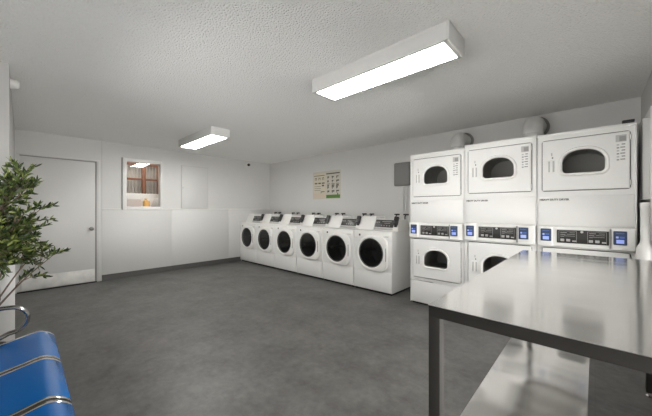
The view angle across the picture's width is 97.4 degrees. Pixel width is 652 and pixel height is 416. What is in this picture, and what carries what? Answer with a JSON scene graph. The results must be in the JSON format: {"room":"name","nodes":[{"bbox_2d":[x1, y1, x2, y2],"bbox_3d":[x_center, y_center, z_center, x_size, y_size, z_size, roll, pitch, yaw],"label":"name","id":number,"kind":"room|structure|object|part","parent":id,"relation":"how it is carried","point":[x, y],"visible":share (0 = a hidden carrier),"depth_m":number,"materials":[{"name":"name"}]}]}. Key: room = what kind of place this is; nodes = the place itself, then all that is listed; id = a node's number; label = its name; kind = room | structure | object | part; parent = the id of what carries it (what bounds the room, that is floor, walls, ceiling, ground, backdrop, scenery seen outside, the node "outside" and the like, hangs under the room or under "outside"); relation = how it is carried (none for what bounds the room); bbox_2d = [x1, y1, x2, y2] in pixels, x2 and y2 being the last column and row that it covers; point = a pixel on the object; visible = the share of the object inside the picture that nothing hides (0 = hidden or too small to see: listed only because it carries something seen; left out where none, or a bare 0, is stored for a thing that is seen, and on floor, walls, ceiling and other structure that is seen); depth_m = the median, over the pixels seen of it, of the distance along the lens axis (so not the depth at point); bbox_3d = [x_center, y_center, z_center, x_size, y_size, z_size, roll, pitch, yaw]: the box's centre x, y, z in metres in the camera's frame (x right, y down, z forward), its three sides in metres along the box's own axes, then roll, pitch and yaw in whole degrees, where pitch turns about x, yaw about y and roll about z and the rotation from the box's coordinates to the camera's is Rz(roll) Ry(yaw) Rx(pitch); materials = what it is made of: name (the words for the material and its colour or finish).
{"room":"laundry","nodes":[
{"label":"laundry","id":0,"kind":"room"},
{"bbox_2d":[0,61,14,219],"bbox_3d":[-3.856,0.035,2.973,2.772,2.430,0.812,0,0,43],"label":"wall partition","id":1,"kind":"structure","parent":0,"point":[7,129],"depth_m":2.31,"materials":[{"name":"grey paint"}]},
{"bbox_2d":[0,265,14,341],"bbox_3d":[-2.592,0.670,2.324,0.060,1.160,0.092,0,0,43],"label":"trim","id":2,"kind":"structure","parent":1,"relation":"attached to","point":[7,317],"depth_m":2.31,"materials":[{"name":"white"}]},
{"bbox_2d":[10,78,19,88],"bbox_3d":[-2.737,-1.095,2.520,0.090,0.090,0.060,0,0,43],"label":"wall sensor","id":3,"kind":"object","parent":1,"relation":"attached to","point":[14,84],"visible":1,"depth_m":2.50,"materials":[{"name":"white plastic"}]},
{"bbox_2d":[127,164,155,193],"bbox_3d":[-3.837,-0.500,6.076,1.250,1.800,2.300,0,0,43],"label":"wall","id":4,"kind":"structure","parent":0,"point":[127,164],"depth_m":6.51,"materials":[{"name":"beige paint"}]},
{"bbox_2d":[127,162,157,193],"bbox_3d":[-3.725,-0.460,6.018,0.107,1.220,1.165,0,0,43],"label":"window","id":5,"kind":"structure","parent":4,"relation":"in","point":[130,177],"depth_m":5.91,"materials":[{"name":"brown wood"}]},
{"bbox_2d":[15,129,269,293],"bbox_3d":[-3.069,0.035,5.907,0.100,2.430,4.542,0,0,43],"label":"wall","id":6,"kind":"structure","parent":0,"point":[232,184],"depth_m":5.67,"materials":[{"name":"white paint"}]},
{"bbox_2d":[17,152,99,293],"bbox_3d":[-4.208,0.207,4.559,0.084,2.085,0.979,0,0,43],"label":"door","id":7,"kind":"structure","parent":6,"relation":"in","point":[75,184],"depth_m":4.63,"materials":[{"name":"white paint"}]},
{"bbox_3d":[-4.236,1.124,4.567,0.004,0.208,0.855,0,0,43],"label":"kick plate","id":8,"kind":"part","parent":7,"relation":"part of","materials":[{"name":"silver metal"}]},
{"bbox_2d":[122,157,161,209],"bbox_3d":[-3.466,-0.457,5.410,0.046,0.947,0.659,0,0,43],"label":"window","id":9,"kind":"structure","parent":6,"relation":"in","point":[124,160],"depth_m":5.26,"materials":[{"name":"white"}]},
{"bbox_2d":[102,257,240,280],"bbox_3d":[-2.968,1.198,5.928,0.018,0.104,2.665,0,0,43],"label":"baseboard","id":10,"kind":"structure","parent":6,"relation":"attached to","point":[234,259],"depth_m":5.69,"materials":[{"name":"grey plastic"}]},
{"bbox_2d":[102,209,269,274],"bbox_3d":[-2.679,0.581,6.243,0.006,1.138,3.519,0,0,43],"label":"wall panel","id":11,"kind":"object","parent":6,"relation":"attached to","point":[132,240],"depth_m":5.73,"materials":[{"name":"white paint"}]},
{"bbox_2d":[181,165,207,208],"bbox_3d":[-2.793,-0.454,6.107,0.028,0.895,0.560,0,0,43],"label":"access hatch","id":12,"kind":"object","parent":6,"relation":"attached to","point":[194,180],"visible":1,"depth_m":6.10,"materials":[{"name":"white"}]},
{"bbox_3d":[-3.534,-0.005,5.792,0.420,0.040,2.200,0,0,43],"label":"trim","id":13,"kind":"structure","parent":6,"relation":"attached to","visible":0},
{"bbox_2d":[127,198,141,205],"bbox_3d":[-3.730,-0.117,5.482,0.160,0.185,0.320,0,0,43],"label":"storage box","id":14,"kind":"object","parent":13,"relation":"on","point":[130,201],"visible":0.42,"depth_m":5.45,"materials":[{"name":"beige"}]},
{"bbox_2d":[127,193,157,206],"bbox_3d":[-3.709,-0.165,5.709,0.060,0.280,0.720,0,0,43],"label":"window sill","id":15,"kind":"structure","parent":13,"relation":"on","point":[149,197],"depth_m":5.73,"materials":[{"name":"white"}]},
{"bbox_2d":[143,198,148,206],"bbox_3d":[-3.495,-0.114,5.556,0.092,0.177,0.092,0,0,43],"label":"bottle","id":16,"kind":"object","parent":13,"relation":"on","point":[145,202],"visible":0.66,"depth_m":5.52,"materials":[{"name":"orange plastic"}]},
{"bbox_2d":[151,198,157,206],"bbox_3d":[-3.398,-0.121,5.718,0.120,0.182,0.157,0,0,43],"label":"paper","id":17,"kind":"object","parent":13,"relation":"on","point":[155,200],"visible":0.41,"depth_m":5.69,"materials":[{"name":"white paper"}]},
{"bbox_2d":[0,0,651,163],"bbox_3d":[-0.877,-1.220,3.359,6.784,0.080,5.454,0,0,43],"label":"ceiling","id":18,"kind":"structure","parent":0,"point":[158,74],"depth_m":2.36,"materials":[{"name":"white paint"}]},
{"bbox_2d":[179,126,229,148],"bbox_3d":[-1.978,-1.119,4.583,1.228,0.121,0.290,0,0,43],"label":"ceiling light","id":19,"kind":"object","parent":18,"relation":"attached to","point":[210,135],"visible":1,"depth_m":4.39,"materials":[{"name":"white"}]},
{"bbox_2d":[182,135,224,148],"bbox_3d":[-1.978,-1.069,4.583,1.196,0.010,0.264,0,0,43],"label":"diffuser","id":20,"kind":"object","parent":19,"relation":"attached to","point":[200,141],"depth_m":4.52,"materials":[{"name":"white plastic"}]},
{"bbox_2d":[312,20,463,100],"bbox_3d":[0.417,-1.119,2.305,1.228,0.121,0.290,0,0,43],"label":"ceiling light","id":21,"kind":"object","parent":18,"relation":"attached to","point":[439,44],"visible":1,"depth_m":2.13,"materials":[{"name":"white"}]},
{"bbox_2d":[317,43,456,99],"bbox_3d":[0.417,-1.069,2.305,1.196,0.010,0.264,0,0,43],"label":"diffuser","id":22,"kind":"object","parent":21,"relation":"attached to","point":[425,56],"depth_m":2.19,"materials":[{"name":"white plastic"}]},
{"bbox_2d":[15,261,651,415],"bbox_3d":[-0.877,1.275,3.359,6.784,0.050,5.454,0,0,43],"label":"floor","id":23,"kind":"structure","parent":0,"point":[238,338],"depth_m":2.54,"materials":[{"name":"grey concrete"}]},
{"bbox_2d":[0,156,70,343],"bbox_3d":[-2.337,0.430,1.996,0.610,1.639,0.683,0,0,4],"label":"potted plant","id":24,"kind":"object","parent":23,"relation":"on","point":[13,240],"visible":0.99,"depth_m":2.08,"materials":[{"name":"green plant"}]},
{"bbox_2d":[0,305,74,415],"bbox_3d":[-1.543,0.839,1.221,1.636,0.823,0.650,0,0,43],"label":"bench","id":25,"kind":"object","parent":23,"relation":"on","point":[33,382],"visible":1,"depth_m":1.42,"materials":[{"name":"blue plastic"}]},
{"bbox_3d":[-2.128,0.762,1.754,0.054,0.285,0.444,0,0,43],"label":"armrest","id":26,"kind":"part","parent":25,"relation":"part of","materials":[{"name":"silver metal"}]},
{"bbox_3d":[-2.086,0.660,1.732,0.018,0.467,0.650,0,0,43],"label":"edge trim","id":27,"kind":"part","parent":25,"relation":"part of","materials":[{"name":"silver metal"}]},
{"bbox_3d":[-1.912,0.663,1.573,0.452,0.467,0.643,0,0,43],"label":"seat","id":28,"kind":"part","parent":25,"relation":"part of","materials":[{"name":"blue plastic"}]},
{"bbox_3d":[-1.744,0.660,1.410,0.016,0.467,0.650,0,0,43],"label":"edge trim","id":29,"kind":"part","parent":25,"relation":"part of","materials":[{"name":"silver metal"}]},
{"bbox_3d":[-1.715,0.660,1.383,0.018,0.467,0.650,0,0,43],"label":"edge trim","id":30,"kind":"part","parent":25,"relation":"part of","materials":[{"name":"silver metal"}]},
{"bbox_3d":[-1.541,0.663,1.224,0.452,0.467,0.643,0,0,43],"label":"seat","id":31,"kind":"part","parent":25,"relation":"part of","materials":[{"name":"blue plastic"}]},
{"bbox_3d":[-1.373,0.660,1.061,0.016,0.467,0.650,0,0,43],"label":"edge trim","id":32,"kind":"part","parent":25,"relation":"part of","materials":[{"name":"silver metal"}]},
{"bbox_3d":[-1.343,0.660,1.033,0.018,0.467,0.650,0,0,43],"label":"edge trim","id":33,"kind":"part","parent":25,"relation":"part of","materials":[{"name":"silver metal"}]},
{"bbox_3d":[-1.169,0.663,0.875,0.452,0.467,0.643,0,0,43],"label":"seat","id":34,"kind":"part","parent":25,"relation":"part of","materials":[{"name":"blue plastic"}]},
{"bbox_2d":[240,212,280,263],"bbox_3d":[-1.540,0.667,6.959,0.683,1.166,0.911,0,0,43],"label":"washing machine","id":35,"kind":"object","parent":23,"relation":"on","point":[248,228],"visible":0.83,"depth_m":6.64,"materials":[{"name":"white metal"}]},
{"bbox_3d":[-1.840,0.658,6.640,0.416,0.416,0.010,0,0,43],"label":"door glass","id":36,"kind":"part","parent":35,"relation":"part of","materials":[{"name":"black glass"}]},
{"bbox_3d":[-1.818,1.071,6.663,0.670,0.282,0.006,0,0,43],"label":"kick panel","id":37,"kind":"part","parent":35,"relation":"part of","materials":[{"name":"white metal"}]},
{"bbox_3d":[-1.827,0.658,6.640,0.546,0.528,0.049,0,0,43],"label":"door","id":38,"kind":"part","parent":35,"relation":"part of","materials":[{"name":"white plastic"}]},
{"bbox_2d":[256,212,298,268],"bbox_3d":[-1.038,0.667,6.488,0.683,1.166,0.911,0,0,43],"label":"washing machine","id":39,"kind":"object","parent":23,"relation":"on","point":[265,231],"visible":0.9,"depth_m":6.17,"materials":[{"name":"white metal"}]},
{"bbox_3d":[-1.339,0.658,6.168,0.416,0.416,0.010,0,0,43],"label":"door glass","id":40,"kind":"part","parent":39,"relation":"part of","materials":[{"name":"black glass"}]},
{"bbox_3d":[-1.326,0.658,6.169,0.546,0.528,0.049,0,0,43],"label":"door","id":41,"kind":"part","parent":39,"relation":"part of","materials":[{"name":"black glass"}]},
{"bbox_3d":[-1.317,1.071,6.192,0.670,0.282,0.006,0,0,43],"label":"kick panel","id":42,"kind":"part","parent":39,"relation":"part of","materials":[{"name":"white metal"}]},
{"bbox_2d":[275,213,320,273],"bbox_3d":[-0.537,0.667,6.017,0.683,1.166,0.911,0,0,43],"label":"washing machine","id":43,"kind":"object","parent":23,"relation":"on","point":[286,232],"visible":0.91,"depth_m":5.70,"materials":[{"name":"white metal"}]},
{"bbox_3d":[-0.837,0.658,5.697,0.416,0.416,0.010,0,0,43],"label":"door glass","id":44,"kind":"part","parent":43,"relation":"part of","materials":[{"name":"black glass"}]},
{"bbox_3d":[-0.824,0.658,5.698,0.546,0.528,0.049,0,0,43],"label":"door","id":45,"kind":"part","parent":43,"relation":"part of","materials":[{"name":"white plastic"}]},
{"bbox_3d":[-0.816,1.071,5.721,0.670,0.282,0.006,0,0,43],"label":"kick panel","id":46,"kind":"part","parent":43,"relation":"part of","materials":[{"name":"white metal"}]},
{"bbox_2d":[297,213,344,279],"bbox_3d":[-0.036,0.667,5.546,0.683,1.166,0.911,0,0,43],"label":"washing machine","id":47,"kind":"object","parent":23,"relation":"on","point":[310,234],"visible":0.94,"depth_m":5.23,"materials":[{"name":"white metal"}]},
{"bbox_3d":[-0.336,0.658,5.226,0.416,0.416,0.010,0,0,43],"label":"door glass","id":48,"kind":"part","parent":47,"relation":"part of","materials":[{"name":"black glass"}]},
{"bbox_3d":[-0.323,0.658,5.227,0.546,0.528,0.049,0,0,43],"label":"door","id":49,"kind":"part","parent":47,"relation":"part of","materials":[{"name":"white plastic"}]},
{"bbox_3d":[-0.314,1.071,5.249,0.670,0.282,0.006,0,0,43],"label":"kick panel","id":50,"kind":"part","parent":47,"relation":"part of","materials":[{"name":"white metal"}]},
{"bbox_3d":[0.029,0.244,5.417,0.411,0.172,0.388,0,0,43],"label":"control panel","id":51,"kind":"part","parent":47,"relation":"part of","materials":[{"name":"black plastic"}]},
{"bbox_2d":[323,213,373,286],"bbox_3d":[0.466,0.667,5.074,0.683,1.166,0.911,0,0,43],"label":"washing machine","id":52,"kind":"object","parent":23,"relation":"on","point":[338,237],"visible":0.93,"depth_m":4.76,"materials":[{"name":"white metal"}]},
{"bbox_3d":[0.165,0.658,4.755,0.416,0.416,0.010,0,0,43],"label":"door glass","id":53,"kind":"part","parent":52,"relation":"part of","materials":[{"name":"black glass"}]},
{"bbox_3d":[0.178,0.658,4.756,0.546,0.528,0.049,0,0,43],"label":"door","id":54,"kind":"part","parent":52,"relation":"part of","materials":[{"name":"white plastic"}]},
{"bbox_3d":[0.187,1.071,4.778,0.670,0.282,0.006,0,0,43],"label":"kick panel","id":55,"kind":"part","parent":52,"relation":"part of","materials":[{"name":"white metal"}]},
{"bbox_3d":[0.531,0.244,4.946,0.411,0.172,0.388,0,0,43],"label":"control panel","id":56,"kind":"part","parent":52,"relation":"part of","materials":[{"name":"black plastic"}]},
{"bbox_2d":[354,214,409,295],"bbox_3d":[0.967,0.667,4.603,0.683,1.166,0.911,0,0,43],"label":"washing machine","id":57,"kind":"object","parent":23,"relation":"on","point":[381,245],"visible":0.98,"depth_m":4.29,"materials":[{"name":"white metal"}]},
{"bbox_3d":[0.667,0.658,4.284,0.416,0.416,0.010,0,0,43],"label":"door glass","id":58,"kind":"part","parent":57,"relation":"part of","materials":[{"name":"black glass"}]},
{"bbox_3d":[0.680,0.658,4.285,0.546,0.528,0.049,0,0,43],"label":"door","id":59,"kind":"part","parent":57,"relation":"part of","materials":[{"name":"white plastic"}]},
{"bbox_3d":[0.689,1.071,4.307,0.670,0.282,0.006,0,0,43],"label":"kick panel","id":60,"kind":"part","parent":57,"relation":"part of","materials":[{"name":"white metal"}]},
{"bbox_3d":[1.032,0.244,4.475,0.411,0.172,0.388,0,0,43],"label":"control panel","id":61,"kind":"part","parent":57,"relation":"part of","materials":[{"name":"white plastic"}]},
{"bbox_2d":[409,148,464,305],"bbox_3d":[1.613,0.266,3.850,0.686,1.968,0.803,0,0,43],"label":"dryer","id":62,"kind":"object","parent":23,"relation":"on","point":[437,179],"visible":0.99,"depth_m":3.60,"materials":[{"name":"white metal"}]},
{"bbox_3d":[1.381,1.080,3.604,0.659,0.281,0.006,0,0,43],"label":"panel","id":63,"kind":"part","parent":62,"relation":"part of","materials":[{"name":"white metal"}]},
{"bbox_3d":[1.381,0.033,3.604,0.659,0.279,0.006,0,0,43],"label":"panel","id":64,"kind":"part","parent":62,"relation":"part of","materials":[{"name":"white metal"}]},
{"bbox_3d":[1.376,0.641,3.598,0.600,0.494,0.016,0,0,43],"label":"door","id":65,"kind":"part","parent":62,"relation":"part of","materials":[{"name":"white metal"}]},
{"bbox_3d":[1.376,-0.405,3.598,0.600,0.485,0.016,0,0,43],"label":"door","id":66,"kind":"part","parent":62,"relation":"part of","materials":[{"name":"white metal"}]},
{"bbox_3d":[1.373,0.278,3.594,0.677,0.195,0.034,0,0,43],"label":"control panel","id":67,"kind":"part","parent":62,"relation":"part of","materials":[{"name":"white plastic"}]},
{"bbox_2d":[450,133,473,149],"bbox_3d":[1.905,-0.917,4.071,0.250,0.396,0.403,0,0,43],"label":"duct","id":68,"kind":"object","parent":62,"relation":"on","point":[459,140],"visible":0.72,"depth_m":3.96,"materials":[{"name":"grey metal"}]},
{"bbox_2d":[464,135,536,282],"bbox_3d":[2.109,0.253,3.371,0.686,1.994,0.803,0,0,43],"label":"dryer","id":69,"kind":"object","parent":23,"relation":"on","point":[500,176],"visible":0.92,"depth_m":3.12,"materials":[{"name":"white metal"}]},
{"bbox_3d":[1.871,0.633,3.118,0.600,0.501,0.016,0,0,43],"label":"door","id":70,"kind":"part","parent":69,"relation":"part of","materials":[{"name":"white metal"}]},
{"bbox_3d":[1.871,-0.426,3.118,0.600,0.491,0.016,0,0,43],"label":"door","id":71,"kind":"part","parent":69,"relation":"part of","materials":[{"name":"white metal"}]},
{"bbox_3d":[1.868,0.265,3.115,0.677,0.198,0.034,0,0,43],"label":"control panel","id":72,"kind":"part","parent":69,"relation":"part of","materials":[{"name":"white plastic"}]},
{"bbox_3d":[1.877,0.017,3.124,0.659,0.283,0.006,0,0,43],"label":"panel","id":73,"kind":"part","parent":69,"relation":"part of","materials":[{"name":"white metal"}]},
{"bbox_2d":[522,116,549,136],"bbox_3d":[2.529,-0.952,3.479,0.268,0.412,0.412,0,0,43],"label":"duct","id":74,"kind":"object","parent":69,"relation":"on","point":[534,125],"visible":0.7,"depth_m":3.36,"materials":[{"name":"grey metal"}]},
{"bbox_2d":[428,250,651,415],"bbox_3d":[1.304,0.800,1.481,0.766,0.900,1.907,0,0,43],"label":"folding table","id":75,"kind":"object","parent":23,"relation":"on","point":[559,312],"visible":1,"depth_m":1.24,"materials":[{"name":"silver metal"}]},
{"bbox_3d":[0.405,0.805,1.050,0.042,0.830,0.042,0,0,43],"label":"leg","id":76,"kind":"part","parent":75,"relation":"part of","materials":[{"name":"grey paint"}]},
{"bbox_3d":[2.157,0.805,1.903,0.042,0.830,0.042,0,0,43],"label":"leg","id":77,"kind":"part","parent":75,"relation":"part of","materials":[{"name":"grey paint"}]},
{"bbox_2d":[537,122,636,258],"bbox_3d":[2.618,0.255,2.906,0.686,1.990,0.803,0,0,43],"label":"dryer","id":78,"kind":"object","parent":23,"relation":"on","point":[587,178],"visible":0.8,"depth_m":2.63,"materials":[{"name":"white metal"}]},
{"bbox_3d":[2.204,-0.412,2.807,0.057,0.125,0.004,0,0,43],"label":"handle","id":79,"kind":"part","parent":78,"relation":"part of","materials":[{"name":"white plastic"}]},
{"bbox_3d":[2.380,0.634,2.654,0.600,0.500,0.016,0,0,43],"label":"door","id":80,"kind":"part","parent":78,"relation":"part of","materials":[{"name":"white metal"}]},
{"bbox_3d":[2.380,-0.423,2.654,0.600,0.490,0.016,0,0,43],"label":"door","id":81,"kind":"part","parent":78,"relation":"part of","materials":[{"name":"white metal"}]},
{"bbox_3d":[2.386,0.019,2.659,0.659,0.282,0.006,0,0,43],"label":"panel","id":82,"kind":"part","parent":78,"relation":"part of","materials":[{"name":"white metal"}]},
{"bbox_3d":[2.377,0.267,2.650,0.677,0.197,0.034,0,0,43],"label":"control panel","id":83,"kind":"part","parent":78,"relation":"part of","materials":[{"name":"white plastic"}]},
{"bbox_2d":[622,119,634,123],"bbox_3d":[2.595,-0.751,2.459,0.075,0.022,0.042,0,0,43],"label":"clip","id":84,"kind":"object","parent":78,"relation":"on","point":[629,120],"visible":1,"depth_m":2.45,"materials":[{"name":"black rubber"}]},
{"bbox_2d":[636,202,651,260],"bbox_3d":[2.592,0.597,2.326,0.104,1.304,0.104,0,0,43],"label":"pipe","id":85,"kind":"object","parent":23,"relation":"on","point":[644,249],"visible":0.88,"depth_m":2.31,"materials":[{"name":"white"}]},
{"bbox_2d":[270,97,640,245],"bbox_3d":[0.956,0.035,5.310,6.784,2.430,0.100,0,0,43],"label":"wall","id":86,"kind":"structure","parent":0,"point":[367,173],"depth_m":5.24,"materials":[{"name":"grey paint"}]},
{"bbox_2d":[313,169,340,198],"bbox_3d":[0.006,-0.511,6.131,0.810,0.598,0.004,0,0,43],"label":"poster","id":87,"kind":"object","parent":86,"relation":"attached to","point":[326,184],"visible":1,"depth_m":6.11,"materials":[{"name":"beige paper"}]},
{"bbox_2d":[394,162,409,210],"bbox_3d":[1.296,-0.375,4.868,0.300,0.830,0.078,0,0,43],"label":"electrical panel","id":88,"kind":"object","parent":86,"relation":"attached to","point":[401,170],"visible":0.87,"depth_m":4.83,"materials":[{"name":"grey metal"}]},
{"bbox_3d":[1.272,-0.590,4.843,0.250,0.350,0.008,0,0,43],"label":"panel","id":89,"kind":"part","parent":88,"relation":"part of","materials":[{"name":"grey metal"}]},
{"bbox_2d":[641,71,651,201],"bbox_3d":[1.524,0.035,1.034,0.100,2.430,5.354,0,0,43],"label":"wall","id":90,"kind":"structure","parent":0,"point":[646,97],"depth_m":2.69,"materials":[{"name":"white paint"}]},
{"bbox_2d":[639,118,649,199],"bbox_3d":[2.815,-0.425,2.524,0.056,0.690,0.306,0,0,43],"label":"box","id":91,"kind":"object","parent":90,"relation":"attached to","point":[644,127],"visible":0.67,"depth_m":2.42,"materials":[{"name":"grey metal"}]},
{"bbox_3d":[2.713,-0.425,2.414,0.046,0.650,0.006,0,0,43],"label":"box lid","id":92,"kind":"part","parent":91,"relation":"part of","materials":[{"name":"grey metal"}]},
{"bbox_2d":[643,106,651,244],"bbox_3d":[2.876,0.200,2.560,0.018,2.100,0.550,0,0,43],"label":"trim","id":93,"kind":"structure","parent":90,"relation":"attached to","point":[649,113],"depth_m":2.37,"materials":[{"name":"white"}]}
]}

